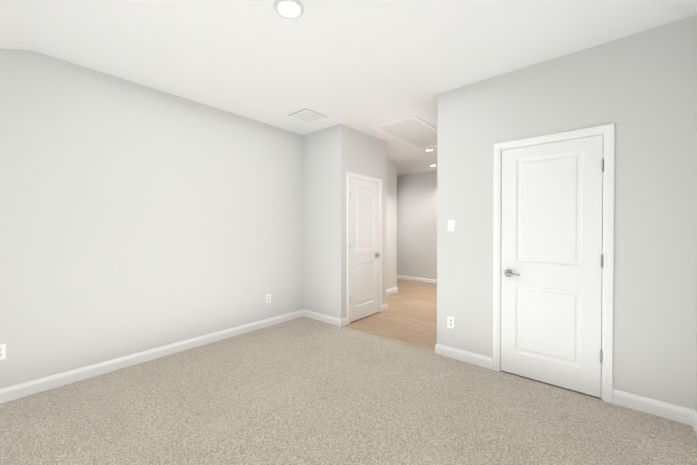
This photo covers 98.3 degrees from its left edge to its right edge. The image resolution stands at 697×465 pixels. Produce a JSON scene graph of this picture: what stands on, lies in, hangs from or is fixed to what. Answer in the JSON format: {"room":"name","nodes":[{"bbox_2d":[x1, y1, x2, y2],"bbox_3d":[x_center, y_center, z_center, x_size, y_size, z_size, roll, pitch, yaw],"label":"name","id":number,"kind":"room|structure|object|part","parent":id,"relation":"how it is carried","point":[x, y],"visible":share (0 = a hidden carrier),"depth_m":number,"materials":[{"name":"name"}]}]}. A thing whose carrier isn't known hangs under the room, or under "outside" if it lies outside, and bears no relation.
{"room":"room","nodes":[
{"label":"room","id":0,"kind":"room"},
{"bbox_2d":[0,0,40,49],"bbox_3d":[-1.677,-1.088,0.343,4.185,0.879,2.030,0,1,40],"label":"ceiling","id":1,"kind":"structure","parent":0,"point":[18,20],"depth_m":2.03,"materials":[{"name":"white paint"}]},
{"bbox_2d":[0,49,302,388],"bbox_3d":[-1.930,-0.087,3.190,0.120,2.736,5.920,0,1,40],"label":"wall","id":2,"kind":"structure","parent":0,"point":[135,218],"depth_m":2.88,"materials":[{"name":"white paint"}]},
{"bbox_2d":[0,343,5,359],"bbox_3d":[-2.637,0.905,2.271,0.009,0.118,0.072,0,1,40],"label":"outlet","id":3,"kind":"object","parent":2,"relation":"attached to","point":[2,351],"visible":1,"depth_m":2.28,"materials":[{"name":"white plastic"}]},
{"bbox_2d":[0,309,303,403],"bbox_3d":[-2.200,1.233,2.782,0.015,0.105,4.690,0,1,40],"label":"baseboard","id":4,"kind":"structure","parent":2,"relation":"attached to","point":[17,391],"depth_m":2.88,"materials":[{"name":"white paint"}]},
{"bbox_2d":[266,294,270,302],"bbox_3d":[-1.085,0.897,4.093,0.009,0.118,0.072,0,1,40],"label":"outlet","id":5,"kind":"object","parent":2,"relation":"attached to","point":[268,298],"visible":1,"depth_m":4.09,"materials":[{"name":"white plastic"}]},
{"bbox_2d":[303,124,346,318],"bbox_3d":[-0.354,-0.099,4.356,0.767,2.736,0.120,0,1,40],"label":"wall","id":6,"kind":"structure","parent":0,"point":[325,221],"depth_m":4.25,"materials":[{"name":"white paint"}]},
{"bbox_2d":[304,309,343,326],"bbox_3d":[-0.369,1.218,4.307,0.738,0.105,0.035,0,1,40],"label":"baseboard","id":7,"kind":"structure","parent":6,"relation":"attached to","point":[339,322],"depth_m":4.26,"materials":[{"name":"white paint"}]},
{"bbox_2d":[0,316,696,464],"bbox_3d":[-0.743,1.348,1.464,4.185,0.100,4.810,0,1,40],"label":"floor carpet","id":8,"kind":"object","parent":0,"point":[303,390],"visible":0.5,"depth_m":2.13,"materials":[{"name":"beige carpet"}]},
{"bbox_2d":[31,0,696,175],"bbox_3d":[0.756,-1.514,4.086,5.341,0.100,6.830,0,1,40],"label":"ceiling","id":9,"kind":"structure","parent":0,"point":[363,66],"depth_m":2.33,"materials":[{"name":"white paint"}]},
{"bbox_2d":[274,0,303,18],"bbox_3d":[-0.382,-1.435,1.936,0.190,0.016,0.190,0,1,40],"label":"recessed light","id":10,"kind":"object","parent":9,"relation":"in","point":[277,3],"depth_m":1.93,"materials":[{"name":"white plastic"}]},
{"bbox_3d":[-0.382,-1.439,1.936,0.132,0.001,0.132,0,1,40],"label":"recessed ceiling light lens in the room","id":11,"kind":"part","parent":10,"relation":"part of","materials":[{"name":"white plastic"}]},
{"bbox_2d":[288,108,326,123],"bbox_3d":[-0.515,-1.453,3.783,0.347,0.016,0.347,0,1,40],"label":"ceiling vent","id":12,"kind":"object","parent":9,"relation":"in","point":[306,115],"visible":1,"depth_m":3.76,"materials":[{"name":"white metal"}]},
{"bbox_2d":[370,115,436,149],"bbox_3d":[1.040,-1.458,4.521,0.690,0.022,1.480,0,1,40],"label":"trim","id":13,"kind":"structure","parent":9,"relation":"attached to","point":[416,118],"depth_m":4.15,"materials":[{"name":"white paint"}]},
{"bbox_2d":[379,119,436,147],"bbox_3d":[1.040,-1.466,4.521,0.562,0.004,1.352,0,1,40],"label":"attic hatch","id":14,"kind":"object","parent":13,"relation":"attached to","point":[415,132],"depth_m":4.41,"materials":[{"name":"white paint"}]},
{"bbox_2d":[347,126,386,304],"bbox_3d":[0.252,-0.101,4.569,0.120,2.736,0.990,0,1,40],"label":"wall","id":15,"kind":"structure","parent":0,"point":[366,154],"depth_m":4.60,"materials":[{"name":"white paint"}]},
{"bbox_2d":[347,172,381,324],"bbox_3d":[0.256,0.214,4.471,0.017,2.109,0.848,0,1,40],"label":"door frame","id":16,"kind":"structure","parent":15,"relation":"attached to","point":[359,176],"depth_m":4.30,"materials":[{"name":"white paint"}]},
{"bbox_2d":[350,177,379,321],"bbox_3d":[0.234,0.243,4.486,0.150,2.030,0.718,0,1,40],"label":"closet door","id":17,"kind":"structure","parent":15,"relation":"in","point":[364,248],"depth_m":4.46,"materials":[{"name":"white paint"}]},
{"bbox_2d":[382,303,387,310],"bbox_3d":[0.399,1.210,5.116,0.618,0.105,0.015,0,1,40],"label":"baseboard","id":18,"kind":"structure","parent":15,"relation":"attached to","point":[384,307],"depth_m":4.87,"materials":[{"name":"white paint"}]},
{"bbox_2d":[341,326,434,352],"bbox_3d":[0.418,1.274,3.634,1.333,0.006,0.035,0,1,40],"label":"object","id":19,"kind":"structure","parent":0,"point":[389,339],"depth_m":3.55,"materials":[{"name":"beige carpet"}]},
{"bbox_2d":[386,159,396,289],"bbox_3d":[0.535,-0.114,5.862,0.120,2.736,1.345,0,1,40],"label":"wall","id":20,"kind":"structure","parent":0,"point":[391,236],"depth_m":6.18,"materials":[{"name":"white paint"}]},
{"bbox_2d":[386,287,397,294],"bbox_3d":[0.591,1.202,5.837,0.015,0.105,1.360,0,1,40],"label":"baseboard","id":21,"kind":"structure","parent":20,"relation":"attached to","point":[389,291],"depth_m":6.17,"materials":[{"name":"white paint"}]},
{"bbox_2d":[397,170,436,279],"bbox_3d":[2.195,-0.128,7.282,3.406,2.736,0.120,0,1,40],"label":"wall","id":22,"kind":"structure","parent":0,"point":[416,224],"depth_m":7.59,"materials":[{"name":"white paint"}]},
{"bbox_2d":[397,275,436,283],"bbox_3d":[2.190,1.189,7.209,3.270,0.105,0.015,0,1,40],"label":"baseboard","id":23,"kind":"structure","parent":22,"relation":"attached to","point":[417,279],"depth_m":7.59,"materials":[{"name":"white paint"}]},
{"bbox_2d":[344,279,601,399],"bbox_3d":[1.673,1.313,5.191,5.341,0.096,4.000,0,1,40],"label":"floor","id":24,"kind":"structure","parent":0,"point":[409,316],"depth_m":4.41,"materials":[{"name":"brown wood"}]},
{"bbox_2d":[437,15,696,409],"bbox_3d":[1.712,-0.081,2.597,1.936,2.736,0.120,0,1,40],"label":"wall","id":25,"kind":"structure","parent":0,"point":[639,89],"depth_m":2.23,"materials":[{"name":"white paint"}]},
{"bbox_2d":[447,316,453,328],"bbox_3d":[1.049,0.922,3.086,0.072,0.118,0.009,0,1,40],"label":"outlet","id":26,"kind":"object","parent":25,"relation":"attached to","point":[449,320],"visible":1,"depth_m":3.08,"materials":[{"name":"white plastic"}]},
{"bbox_2d":[448,220,454,230],"bbox_3d":[1.050,-0.070,3.077,0.072,0.118,0.006,0,1,40],"label":"light switch","id":27,"kind":"object","parent":25,"relation":"attached to","point":[449,221],"visible":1,"depth_m":3.07,"materials":[{"name":"white plastic"}]},
{"bbox_2d":[436,344,491,368],"bbox_3d":[1.147,1.230,3.002,0.538,0.105,0.015,0,1,40],"label":"baseboard","id":28,"kind":"structure","parent":25,"relation":"attached to","point":[465,356],"depth_m":2.99,"materials":[{"name":"white paint"}]},
{"bbox_2d":[501,135,603,397],"bbox_3d":[1.694,0.262,2.560,0.718,2.030,0.150,0,1,40],"label":"bedroom door","id":29,"kind":"structure","parent":25,"relation":"in","point":[551,267],"depth_m":2.52,"materials":[{"name":"white paint"}]},
{"bbox_3d":[1.494,0.371,2.731,0.135,0.064,0.150,0,1,40],"label":"handle","id":30,"kind":"part","parent":29,"relation":"part of","materials":[{"name":"silver metal"}]},
{"bbox_2d":[492,123,614,402],"bbox_3d":[1.713,0.233,2.587,0.848,2.109,0.137,0,1,40],"label":"door frame","id":31,"kind":"structure","parent":25,"relation":"attached to","point":[608,130],"depth_m":2.31,"materials":[{"name":"white paint"}]},
{"bbox_2d":[613,389,687,424],"bbox_3d":[2.144,1.239,2.153,0.383,0.105,0.015,0,1,40],"label":"baseboard","id":32,"kind":"structure","parent":25,"relation":"attached to","point":[684,415],"depth_m":2.14,"materials":[{"name":"white paint"}]},
{"bbox_2d":[695,294,696,412],"bbox_3d":[0.804,-0.057,0.132,0.120,2.736,4.810,0,1,40],"label":"wall","id":33,"kind":"structure","parent":0,"point":[696,361],"depth_m":2.00,"materials":[{"name":"white paint"}]},
{"bbox_2d":[688,408,696,435],"bbox_3d":[0.791,1.258,0.234,0.015,0.105,4.690,0,1,40],"label":"baseboard","id":34,"kind":"structure","parent":33,"relation":"attached to","point":[692,415],"depth_m":2.01,"materials":[{"name":"white paint"}]}
]}

